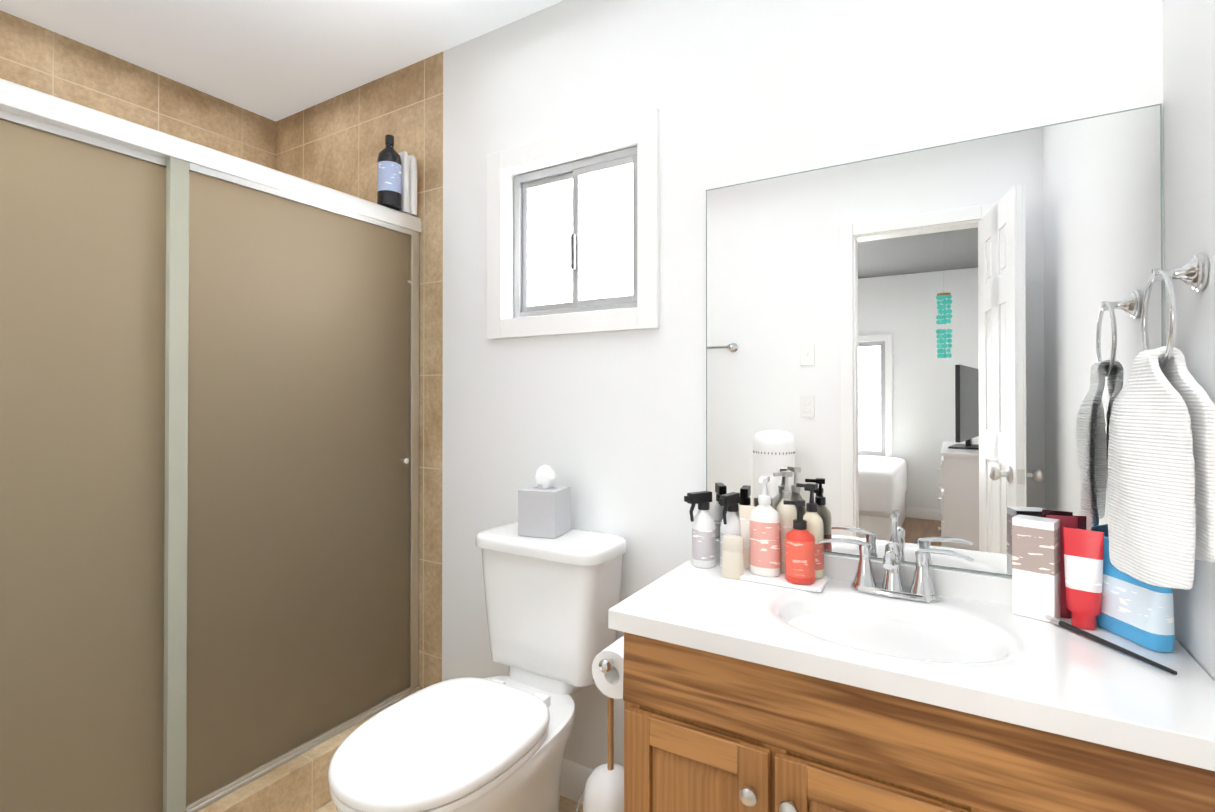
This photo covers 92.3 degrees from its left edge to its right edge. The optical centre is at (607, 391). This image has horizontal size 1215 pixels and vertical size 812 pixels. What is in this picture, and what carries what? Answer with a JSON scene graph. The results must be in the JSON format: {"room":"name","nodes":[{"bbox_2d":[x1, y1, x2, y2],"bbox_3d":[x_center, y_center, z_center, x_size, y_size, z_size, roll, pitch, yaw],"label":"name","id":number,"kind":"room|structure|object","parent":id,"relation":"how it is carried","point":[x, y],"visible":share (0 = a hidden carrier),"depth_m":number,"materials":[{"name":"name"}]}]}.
{"room":"bathroom","nodes":[
{"label":"bathroom","id":0,"kind":"room"},
{"bbox_2d":[0,10,275,169],"bbox_3d":[-1.984,0.009,1.843,0.100,2.440,1.810,0,0,31],"label":"wall","id":1,"kind":"structure","parent":0,"point":[40,59],"depth_m":2.13,"materials":[{"name":"tile"}]},
{"bbox_2d":[0,0,563,120],"bbox_3d":[-0.652,-1.266,1.120,3.138,0.100,1.910,0,0,31],"label":"ceiling","id":2,"kind":"structure","parent":0,"point":[275,60],"depth_m":1.98,"materials":[{"name":"paint"}]},
{"bbox_2d":[276,52,442,689],"bbox_3d":[-1.049,0.013,2.398,1.142,2.440,0.100,0,0,31],"label":"tiled wall","id":3,"kind":"structure","parent":0,"point":[337,143],"depth_m":2.12,"materials":[{"name":"tile"}]},
{"bbox_2d":[314,795,582,811],"bbox_3d":[-0.652,1.274,1.102,3.138,0.100,1.910,0,0,31],"label":"floor","id":4,"kind":"structure","parent":0,"point":[568,805],"depth_m":1.73,"materials":[{"name":"tile"}]},
{"bbox_2d":[197,689,419,811],"bbox_3d":[-1.082,1.149,1.468,0.143,0.155,1.520,0,0,31],"label":"curb","id":5,"kind":"object","parent":4,"relation":"on","point":[299,783],"depth_m":1.66,"materials":[{"name":"tile"}]},
{"bbox_2d":[0,78,420,811],"bbox_3d":[-1.078,0.215,1.472,0.084,1.712,1.516,0,0,31],"label":"shower door","id":6,"kind":"structure","parent":5,"relation":"on","point":[208,476],"depth_m":1.48,"materials":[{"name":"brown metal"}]},
{"bbox_2d":[377,134,401,210],"bbox_3d":[-0.760,-0.765,2.035,0.080,0.253,0.080,0,0,31],"label":"shampoo bottle","id":7,"kind":"object","parent":6,"relation":"on","point":[389,178],"visible":0.94,"depth_m":2.00,"materials":[{"name":"black plastic"}]},
{"bbox_2d":[398,151,409,213],"bbox_3d":[-0.731,-0.746,2.084,0.052,0.215,0.028,0,0,31],"label":"tube","id":8,"kind":"object","parent":6,"relation":"on","point":[404,156],"visible":0.71,"depth_m":2.07,"materials":[{"name":"white plastic"}]},
{"bbox_2d":[407,155,416,215],"bbox_3d":[-0.713,-0.746,2.114,0.052,0.215,0.028,0,0,31],"label":"tube","id":9,"kind":"object","parent":6,"relation":"on","point":[413,184],"visible":0.56,"depth_m":2.10,"materials":[{"name":"white plastic"}]},
{"bbox_2d":[328,522,626,811],"bbox_3d":[-0.302,0.816,1.437,0.433,0.820,0.762,0,0,31],"label":"toilet","id":10,"kind":"object","parent":4,"relation":"on","point":[490,744],"visible":1,"depth_m":1.44,"materials":[{"name":"white ceramic"}]},
{"bbox_2d":[518,465,570,538],"bbox_3d":[-0.181,0.309,1.687,0.114,0.196,0.114,0,0,19],"label":"tissue box","id":11,"kind":"object","parent":10,"relation":"on","point":[544,506],"visible":1,"depth_m":1.64,"materials":[{"name":"white cardboard"}]},
{"bbox_2d":[576,696,623,811],"bbox_3d":[0.001,0.940,1.438,0.150,0.571,0.136,0,0,31],"label":"toilet brush","id":12,"kind":"object","parent":4,"relation":"on","point":[604,790],"visible":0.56,"depth_m":1.41,"materials":[{"name":"white plastic"}]},
{"bbox_2d":[608,539,1214,811],"bbox_3d":[0.519,0.804,1.127,0.943,0.839,0.475,0,0,31],"label":"bathroom vanity","id":13,"kind":"object","parent":4,"relation":"on","point":[967,691],"visible":0.92,"depth_m":1.00,"materials":[{"name":"white stone"}]},
{"bbox_2d":[592,636,623,698],"bbox_3d":[0.039,0.627,1.329,0.120,0.106,0.173,0,0,31],"label":"toilet paper roll","id":14,"kind":"object","parent":13,"relation":"attached to","point":[607,667],"visible":0.46,"depth_m":1.30,"materials":[{"name":"white paper"}]},
{"bbox_2d":[684,491,715,567],"bbox_3d":[0.237,0.348,1.477,0.064,0.186,0.083,0,0,31],"label":"spray bottle","id":15,"kind":"object","parent":13,"relation":"on","point":[703,539],"visible":1,"depth_m":1.46,"materials":[{"name":"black plastic"}]},
{"bbox_2d":[719,492,739,566],"bbox_3d":[0.306,0.348,1.452,0.060,0.186,0.088,0,0,31],"label":"spray bottle","id":16,"kind":"object","parent":13,"relation":"on","point":[730,522],"visible":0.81,"depth_m":1.44,"materials":[{"name":"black plastic"}]},
{"bbox_2d":[722,534,743,579],"bbox_3d":[0.297,0.392,1.385,0.052,0.097,0.030,0,0,31],"label":"bottle","id":17,"kind":"object","parent":13,"relation":"on","point":[732,556],"visible":0.98,"depth_m":1.37,"materials":[{"name":"beige plastic"}]},
{"bbox_2d":[740,568,828,591],"bbox_3d":[0.406,0.435,1.369,0.200,0.009,0.105,0,0,31],"label":"tray","id":18,"kind":"object","parent":13,"relation":"on","point":[818,584],"visible":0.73,"depth_m":1.33,"materials":[{"name":"white plastic"}]},
{"bbox_2d":[739,505,754,568],"bbox_3d":[0.347,0.355,1.431,0.050,0.150,0.036,0,0,31],"label":"tube","id":19,"kind":"object","parent":18,"relation":"on","point":[744,513],"visible":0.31,"depth_m":1.42,"materials":[{"name":"beige plastic"}]},
{"bbox_2d":[750,476,779,576],"bbox_3d":[0.369,0.315,1.377,0.072,0.229,0.061,0,0,31],"label":"soap bottle","id":20,"kind":"object","parent":18,"relation":"on","point":[764,537],"visible":1,"depth_m":1.36,"materials":[{"name":"white plastic"}]},
{"bbox_2d":[773,471,796,573],"bbox_3d":[0.426,0.310,1.396,0.050,0.239,0.054,0,0,31],"label":"bottle","id":21,"kind":"object","parent":18,"relation":"on","point":[788,514],"visible":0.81,"depth_m":1.38,"materials":[{"name":"white plastic"}]},
{"bbox_2d":[783,500,814,583],"bbox_3d":[0.438,0.338,1.331,0.068,0.182,0.066,0,0,31],"label":"soap pump","id":22,"kind":"object","parent":18,"relation":"on","point":[799,553],"visible":1,"depth_m":1.31,"materials":[{"name":"red plastic"}]},
{"bbox_2d":[796,483,823,578],"bbox_3d":[0.474,0.323,1.368,0.062,0.214,0.052,0,0,31],"label":"dish soap","id":23,"kind":"object","parent":18,"relation":"on","point":[814,520],"visible":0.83,"depth_m":1.35,"materials":[{"name":"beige plastic"}]},
{"bbox_2d":[819,516,973,602],"bbox_3d":[0.602,0.356,1.239,0.301,0.166,0.134,0,0,31],"label":"faucet","id":24,"kind":"object","parent":13,"relation":"on","point":[920,588],"visible":0.98,"depth_m":1.26,"materials":[{"name":"silver metal"}]},
{"bbox_2d":[1012,514,1059,622],"bbox_3d":[0.840,0.344,1.145,0.048,0.190,0.068,0,-1,-41],"label":"box","id":25,"kind":"object","parent":13,"relation":"on","point":[1035,567],"visible":1,"depth_m":1.13,"materials":[{"name":"white cardboard"}]},
{"bbox_2d":[1046,515,1077,618],"bbox_3d":[0.891,0.341,1.145,0.050,0.195,0.035,0,0,31],"label":"box","id":26,"kind":"object","parent":13,"relation":"on","point":[1068,522],"visible":0.21,"depth_m":1.14,"materials":[{"name":"red cardboard"}]},
{"bbox_2d":[1063,527,1103,629],"bbox_3d":[0.890,0.348,1.092,0.058,0.180,0.043,0,0,31],"label":"toothpaste tube","id":27,"kind":"object","parent":13,"relation":"on","point":[1083,557],"visible":0.98,"depth_m":1.08,"materials":[{"name":"red plastic"}]},
{"bbox_2d":[1045,615,1176,674],"bbox_3d":[0.855,0.428,1.020,0.161,0.021,0.202,0,0,31],"label":"makeup brush","id":28,"kind":"object","parent":13,"relation":"on","point":[1057,621],"visible":0.92,"depth_m":1.00,"materials":[{"name":"black plastic"}]},
{"bbox_2d":[1096,536,1174,651],"bbox_3d":[0.937,0.354,1.041,0.046,0.165,0.130,0,0,-1],"label":"bag","id":29,"kind":"object","parent":13,"relation":"on","point":[1136,611],"visible":0.52,"depth_m":1.01,"materials":[{"name":"blue plastic"}]},
{"bbox_2d":[442,0,1164,769],"bbox_3d":[0.301,0.007,1.598,1.996,2.440,0.100,0,0,31],"label":"wall","id":30,"kind":"structure","parent":0,"point":[608,428],"depth_m":1.63,"materials":[{"name":"paint"}]},
{"bbox_2d":[487,108,659,338],"bbox_3d":[-0.108,-0.482,1.819,0.626,0.613,0.093,0,0,31],"label":"bathroom window","id":31,"kind":"structure","parent":30,"relation":"in","point":[586,247],"depth_m":1.81,"materials":[{"name":"paint"}]},
{"bbox_2d":[560,759,593,804],"bbox_3d":[-0.176,1.177,1.806,0.954,0.105,0.014,0,0,31],"label":"baseboard","id":32,"kind":"structure","parent":30,"relation":"attached to","point":[574,777],"depth_m":1.76,"materials":[{"name":"tile"}]},
{"bbox_2d":[706,103,1163,575],"bbox_3d":[0.653,-0.078,1.327,0.906,0.924,0.005,0,0,31],"label":"mirror","id":33,"kind":"object","parent":30,"relation":"attached to","point":[939,347],"visible":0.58,"depth_m":1.28,"materials":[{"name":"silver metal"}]},
{"bbox_2d":[1162,0,1214,680],"bbox_3d":[0.629,-0.002,0.293,0.100,2.440,1.810,0,0,31],"label":"wall","id":34,"kind":"structure","parent":0,"point":[1189,114],"depth_m":0.97,"materials":[{"name":"paint"}]},
{"bbox_2d":[1141,252,1208,368],"bbox_3d":[0.920,-0.129,0.945,0.060,0.187,0.164,0,0,31],"label":"towel ring","id":35,"kind":"object","parent":34,"relation":"attached to","point":[1192,272],"visible":0.85,"depth_m":0.92,"materials":[{"name":"silver metal"}]},
{"bbox_2d":[1107,346,1214,589],"bbox_3d":[0.896,0.116,0.955,0.100,0.376,0.212,0,0,31],"label":"hanging towel","id":36,"kind":"object","parent":35,"relation":"hanging from","point":[1161,490],"visible":0.92,"depth_m":0.90,"materials":[{"name":"white fabric"}]}
]}

